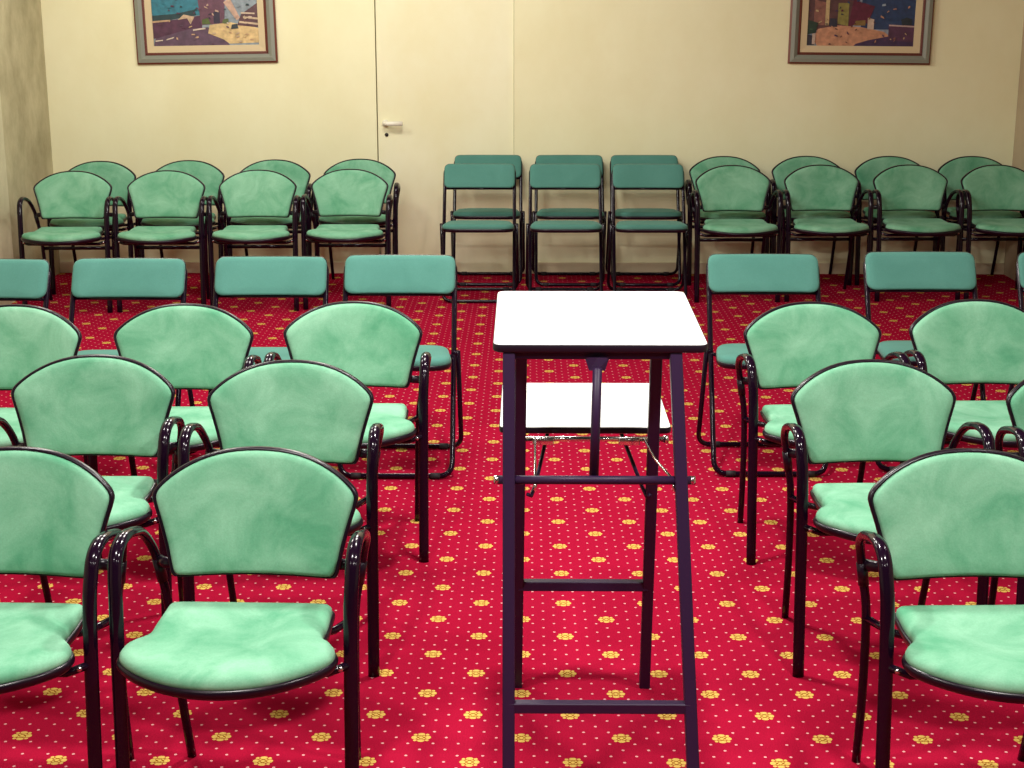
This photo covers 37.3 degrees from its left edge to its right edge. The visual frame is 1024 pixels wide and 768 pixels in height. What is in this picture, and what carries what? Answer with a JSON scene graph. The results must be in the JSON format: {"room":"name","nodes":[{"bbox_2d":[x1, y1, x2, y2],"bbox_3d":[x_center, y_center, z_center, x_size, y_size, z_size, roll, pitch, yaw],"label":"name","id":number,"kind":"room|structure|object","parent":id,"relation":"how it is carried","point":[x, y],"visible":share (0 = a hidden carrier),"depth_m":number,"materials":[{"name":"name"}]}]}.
{"room":"assembly chamber","nodes":[
{"label":"assembly chamber","id":0,"kind":"room"},
{"bbox_2d":[0,0,59,275],"bbox_3d":[-3.160,-0.737,4.151,0.200,2.900,11.550,0,14,1],"label":"wall","id":1,"kind":"structure","parent":0,"point":[23,81],"depth_m":9.37,"materials":[{"name":"beige paint"}]},
{"bbox_2d":[0,97,14,304],"bbox_3d":[-3.053,-0.618,3.680,0.025,2.900,10.580,0,14,1],"label":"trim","id":2,"kind":"structure","parent":1,"relation":"attached to","point":[6,247],"depth_m":8.94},
{"bbox_2d":[0,273,1023,767],"bbox_3d":[0.070,0.735,4.490,6.660,0.120,11.950,0,14,1],"label":"floor","id":3,"kind":"structure","parent":0,"point":[435,701],"depth_m":4.56,"materials":[{"name":"carpet"}]},
{"bbox_2d":[0,259,50,308],"bbox_3d":[-1.999,-0.043,5.720,0.483,0.787,0.500,0,14,1],"label":"folding chair","id":4,"kind":"object","parent":3,"relation":"on","point":[20,279],"visible":0.47,"depth_m":5.80,"materials":[{"name":"teal fabric"}]},
{"bbox_2d":[0,304,87,464],"bbox_3d":[-1.644,0.178,4.857,0.529,0.785,0.579,0,14,1],"label":"armchair","id":5,"kind":"object","parent":3,"relation":"on","point":[32,337],"visible":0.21,"depth_m":4.97,"materials":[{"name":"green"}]},
{"bbox_2d":[17,171,114,312],"bbox_3d":[-2.578,-0.819,8.812,0.529,0.785,0.579,0,14,-2],"label":"armchair","id":6,"kind":"object","parent":3,"relation":"on","point":[64,194],"visible":0.87,"depth_m":8.92,"materials":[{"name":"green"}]},
{"bbox_2d":[0,446,133,767],"bbox_3d":[-1.118,0.582,3.257,0.529,0.785,0.579,1,14,2],"label":"armchair","id":7,"kind":"object","parent":3,"relation":"on","point":[55,508],"visible":0.84,"depth_m":3.35,"materials":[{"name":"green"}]},
{"bbox_2d":[0,354,184,616],"bbox_3d":[-1.176,0.358,4.145,0.529,0.785,0.579,0,14,0],"label":"armchair","id":8,"kind":"object","parent":3,"relation":"on","point":[89,404],"visible":0.62,"depth_m":4.25,"materials":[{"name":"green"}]},
{"bbox_2d":[47,161,139,294],"bbox_3d":[-2.580,-0.958,9.365,0.529,0.785,0.579,0,14,1],"label":"armchair","id":9,"kind":"object","parent":3,"relation":"on","point":[119,176],"visible":0.39,"depth_m":9.47,"materials":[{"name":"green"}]},
{"bbox_2d":[69,258,196,485],"bbox_3d":[-1.474,-0.047,5.735,0.483,0.787,0.500,0,14,0],"label":"folding chair","id":10,"kind":"object","parent":3,"relation":"on","point":[92,278],"visible":0.45,"depth_m":5.82,"materials":[{"name":"teal fabric"}]},
{"bbox_2d":[112,170,209,312],"bbox_3d":[-2.036,-0.825,8.836,0.529,0.785,0.579,0,14,-1],"label":"armchair","id":11,"kind":"object","parent":3,"relation":"on","point":[162,193],"visible":0.91,"depth_m":8.94,"materials":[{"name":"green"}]},
{"bbox_2d":[87,303,261,558],"bbox_3d":[-1.081,0.175,4.871,0.529,0.785,0.579,0,14,1],"label":"armchair","id":12,"kind":"object","parent":3,"relation":"on","point":[193,346],"visible":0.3,"depth_m":4.98,"materials":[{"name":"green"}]},
{"bbox_2d":[138,160,225,257],"bbox_3d":[-2.035,-0.969,9.409,0.529,0.785,0.579,0,14,1],"label":"armchair","id":13,"kind":"object","parent":3,"relation":"on","point":[210,175],"visible":0.27,"depth_m":9.51,"materials":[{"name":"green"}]},
{"bbox_2d":[107,446,370,767],"bbox_3d":[-0.577,0.582,3.257,0.529,0.785,0.579,1,14,2],"label":"armchair","id":14,"kind":"object","parent":3,"relation":"on","point":[261,510],"visible":1,"depth_m":3.35,"materials":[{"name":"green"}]},
{"bbox_2d":[206,169,300,310],"bbox_3d":[-1.502,-0.833,8.870,0.529,0.785,0.579,0,14,-1],"label":"armchair","id":15,"kind":"object","parent":3,"relation":"on","point":[248,193],"visible":0.88,"depth_m":8.98,"materials":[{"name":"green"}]},
{"bbox_2d":[205,256,328,453],"bbox_3d":[-0.934,-0.058,5.778,0.483,0.787,0.500,0,14,0],"label":"folding chair","id":16,"kind":"object","parent":3,"relation":"on","point":[234,276],"visible":0.41,"depth_m":5.86,"materials":[{"name":"teal fabric"}]},
{"bbox_2d":[226,159,313,255],"bbox_3d":[-1.501,-0.980,9.452,0.529,0.785,0.579,0,14,1],"label":"armchair","id":17,"kind":"object","parent":3,"relation":"on","point":[298,174],"visible":0.39,"depth_m":9.55,"materials":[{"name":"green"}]},
{"bbox_2d":[178,359,383,676],"bbox_3d":[-0.613,0.374,4.081,0.529,0.785,0.579,0,14,0],"label":"armchair","id":18,"kind":"object","parent":3,"relation":"on","point":[320,410],"visible":0.57,"depth_m":4.19,"materials":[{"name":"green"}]},
{"bbox_2d":[300,169,392,309],"bbox_3d":[-0.965,-0.844,8.914,0.529,0.785,0.579,0,14,0],"label":"armchair","id":19,"kind":"object","parent":3,"relation":"on","point":[341,192],"visible":0.94,"depth_m":9.02,"materials":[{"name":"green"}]},
{"bbox_2d":[263,301,430,562],"bbox_3d":[-0.526,0.165,4.910,0.529,0.785,0.579,0,14,0],"label":"armchair","id":20,"kind":"object","parent":3,"relation":"on","point":[377,344],"visible":0.56,"depth_m":5.02,"materials":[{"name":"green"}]},
{"bbox_2d":[313,159,399,278],"bbox_3d":[-0.967,-0.991,9.496,0.529,0.785,0.579,0,14,1],"label":"armchair","id":21,"kind":"object","parent":3,"relation":"on","point":[378,168],"visible":0.48,"depth_m":9.43,"materials":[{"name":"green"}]},
{"bbox_2d":[337,255,463,478],"bbox_3d":[-0.438,-0.066,5.812,0.483,0.787,0.500,0,14,1],"label":"folding chair","id":22,"kind":"object","parent":3,"relation":"on","point":[364,275],"visible":0.65,"depth_m":5.89,"materials":[{"name":"teal fabric"}]},
{"bbox_2d":[440,164,518,302],"bbox_3d":[-0.199,-0.909,9.156,0.483,0.787,0.500,0,14,1],"label":"folding chair","id":23,"kind":"object","parent":3,"relation":"on","point":[455,176],"visible":0.9,"depth_m":9.23,"materials":[{"name":"teal fabric"}]},
{"bbox_2d":[450,155,524,285],"bbox_3d":[-0.157,-1.045,9.694,0.483,0.787,0.500,0,14,1],"label":"folding chair","id":24,"kind":"object","parent":3,"relation":"on","point":[465,213],"visible":0.73,"depth_m":9.73,"materials":[{"name":"teal fabric"}]},
{"bbox_2d":[525,164,604,290],"bbox_3d":[0.323,-0.908,9.151,0.483,0.787,0.500,0,14,1],"label":"folding chair","id":25,"kind":"object","parent":3,"relation":"on","point":[541,176],"visible":0.92,"depth_m":9.22,"materials":[{"name":"teal fabric"}]},
{"bbox_2d":[532,155,606,286],"bbox_3d":[0.367,-1.044,9.689,0.483,0.787,0.500,0,14,1],"label":"folding chair","id":26,"kind":"object","parent":3,"relation":"on","point":[548,213],"visible":0.73,"depth_m":9.69,"materials":[{"name":"teal fabric"}]},
{"bbox_2d":[493,291,707,767],"bbox_3d":[0.189,0.346,3.611,0.454,1.072,1.052,0,14,1],"label":"stand","id":27,"kind":"object","parent":3,"relation":"on","point":[596,327],"visible":1,"depth_m":3.36,"materials":[{"name":"white laminate"}]},
{"bbox_2d":[500,383,669,427],"bbox_3d":[0.178,0.052,3.854,0.411,0.003,0.434,0,14,1],"label":"shelf","id":28,"kind":"object","parent":27,"relation":"attached to","point":[548,405],"depth_m":3.83,"materials":[{"name":"white laminate"}]},
{"bbox_2d":[605,155,681,286],"bbox_3d":[0.852,-1.042,9.684,0.483,0.787,0.500,0,14,1],"label":"folding chair","id":29,"kind":"object","parent":3,"relation":"on","point":[626,213],"visible":0.73,"depth_m":9.70,"materials":[{"name":"teal fabric"}]},
{"bbox_2d":[607,164,688,296],"bbox_3d":[0.828,-0.907,9.146,0.483,0.787,0.500,0,14,1],"label":"folding chair","id":30,"kind":"object","parent":3,"relation":"on","point":[623,176],"visible":0.92,"depth_m":9.22,"materials":[{"name":"teal fabric"}]},
{"bbox_2d":[685,156,770,285],"bbox_3d":[1.369,-1.033,9.663,0.529,0.785,0.579,0,14,1],"label":"armchair","id":31,"kind":"object","parent":3,"relation":"on","point":[706,164],"visible":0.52,"depth_m":9.60,"materials":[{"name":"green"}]},
{"bbox_2d":[691,165,782,302],"bbox_3d":[1.349,-0.898,9.125,0.529,0.785,0.579,0,14,-1],"label":"armchair","id":32,"kind":"object","parent":3,"relation":"on","point":[724,187],"visible":0.98,"depth_m":9.23,"materials":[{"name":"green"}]},
{"bbox_2d":[696,253,827,476],"bbox_3d":[0.982,-0.073,5.838,0.483,0.787,0.500,0,14,1],"label":"folding chair","id":33,"kind":"object","parent":3,"relation":"on","point":[751,273],"visible":0.68,"depth_m":5.92,"materials":[{"name":"teal fabric"}]},
{"bbox_2d":[769,156,854,284],"bbox_3d":[1.903,-1.036,9.673,0.529,0.785,0.579,0,14,1],"label":"armchair","id":34,"kind":"object","parent":3,"relation":"on","point":[784,168],"visible":0.41,"depth_m":9.77,"materials":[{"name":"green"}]},
{"bbox_2d":[735,301,911,564],"bbox_3d":[1.003,0.167,4.900,0.529,0.785,0.579,-1,14,-3],"label":"armchair","id":35,"kind":"object","parent":3,"relation":"on","point":[786,344],"visible":0.56,"depth_m":5.01,"materials":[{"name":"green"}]},
{"bbox_2d":[782,164,873,301],"bbox_3d":[1.893,-0.904,9.149,0.529,0.785,0.579,0,14,-1],"label":"armchair","id":36,"kind":"object","parent":3,"relation":"on","point":[819,187],"visible":0.86,"depth_m":9.26,"materials":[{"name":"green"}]},
{"bbox_2d":[781,359,994,677],"bbox_3d":[1.006,0.373,4.086,0.529,0.785,0.579,0,14,-1],"label":"armchair","id":37,"kind":"object","parent":3,"relation":"on","point":[862,410],"visible":0.66,"depth_m":4.20,"materials":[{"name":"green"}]},
{"bbox_2d":[852,156,939,285],"bbox_3d":[2.437,-1.035,9.668,0.529,0.785,0.579,0,14,1],"label":"armchair","id":38,"kind":"object","parent":3,"relation":"on","point":[866,171],"visible":0.43,"depth_m":9.77,"materials":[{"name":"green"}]},
{"bbox_2d":[868,164,964,301],"bbox_3d":[2.437,-0.905,9.154,0.529,0.785,0.579,0,14,-1],"label":"armchair","id":39,"kind":"object","parent":3,"relation":"on","point":[905,187],"visible":0.84,"depth_m":9.26,"materials":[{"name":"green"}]},
{"bbox_2d":[863,251,985,471],"bbox_3d":[1.613,-0.086,5.891,0.483,0.787,0.500,0,14,0],"label":"folding chair","id":40,"kind":"object","parent":3,"relation":"on","point":[885,271],"visible":0.41,"depth_m":5.97,"materials":[{"name":"teal fabric"}]},
{"bbox_2d":[852,448,1023,767],"bbox_3d":[1.020,0.585,3.242,0.529,0.785,0.579,0,14,-1],"label":"armchair","id":41,"kind":"object","parent":3,"relation":"on","point":[956,512],"visible":1,"depth_m":3.35,"materials":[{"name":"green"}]},
{"bbox_2d":[904,299,1023,447],"bbox_3d":[1.557,0.156,4.944,0.529,0.785,0.579,0,14,-1],"label":"armchair","id":42,"kind":"object","parent":3,"relation":"on","point":[964,341],"visible":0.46,"depth_m":5.05,"materials":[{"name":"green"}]},
{"bbox_2d":[932,156,1023,284],"bbox_3d":[2.971,-1.033,9.663,0.529,0.785,0.579,0,14,1],"label":"armchair","id":43,"kind":"object","parent":3,"relation":"on","point":[954,169],"visible":0.38,"depth_m":9.77,"materials":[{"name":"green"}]},
{"bbox_2d":[956,164,1023,298],"bbox_3d":[2.972,-0.904,9.149,0.529,0.785,0.579,0,14,-1],"label":"armchair","id":44,"kind":"object","parent":3,"relation":"on","point":[996,187],"visible":0.91,"depth_m":9.26,"materials":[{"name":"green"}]},
{"bbox_2d":[988,380,1023,604],"bbox_3d":[1.587,0.381,4.051,0.529,0.785,0.579,0,14,0],"label":"armchair","id":45,"kind":"object","parent":3,"relation":"on","point":[1014,400],"visible":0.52,"depth_m":4.15,"materials":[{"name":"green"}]},
{"bbox_2d":[1006,252,1023,397],"bbox_3d":[2.214,-0.085,5.885,0.483,0.787,0.500,0,14,1],"label":"folding chair","id":46,"kind":"object","parent":3,"relation":"on","point":[1020,258],"visible":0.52,"depth_m":5.97,"materials":[{"name":"teal fabric"}]},
{"bbox_2d":[41,0,1023,262],"bbox_3d":[0.125,-2.165,9.818,6.660,2.900,0.200,0,14,1],"label":"wall","id":47,"kind":"structure","parent":0,"point":[693,81],"depth_m":9.79,"materials":[{"name":"beige paint"}]},
{"bbox_2d":[133,0,277,64],"bbox_3d":[-1.960,-2.398,9.658,0.902,0.700,0.036,-1,14,1],"label":"framed painting","id":48,"kind":"object","parent":47,"relation":"attached to","point":[166,31],"visible":1,"depth_m":9.70,"materials":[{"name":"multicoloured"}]},
{"bbox_2d":[375,0,513,271],"bbox_3d":[-0.430,-1.743,9.819,0.883,2.072,0.118,0,14,1],"label":"door","id":49,"kind":"structure","parent":47,"relation":"in","point":[445,68],"depth_m":9.83,"materials":[{"name":"beige"}]},
{"bbox_2d":[60,261,1004,273],"bbox_3d":[0.124,-0.770,10.060,6.260,0.075,0.012,0,14,1],"label":"baseboard","id":50,"kind":"structure","parent":47,"relation":"attached to","point":[65,267],"depth_m":10.05,"materials":[{"name":"beige"}]},
{"bbox_2d":[787,0,934,64],"bbox_3d":[2.222,-2.386,9.620,0.906,0.700,0.036,1,14,0],"label":"framed painting","id":51,"kind":"object","parent":47,"relation":"attached to","point":[898,32],"visible":1,"depth_m":9.66,"materials":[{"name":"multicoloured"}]},
{"bbox_2d":[1004,23,1023,279],"bbox_3d":[3.299,-0.722,4.092,0.200,2.900,11.550,0,14,1],"label":"wall","id":52,"kind":"structure","parent":0,"point":[1010,260],"depth_m":9.75,"materials":[{"name":"beige paint"}]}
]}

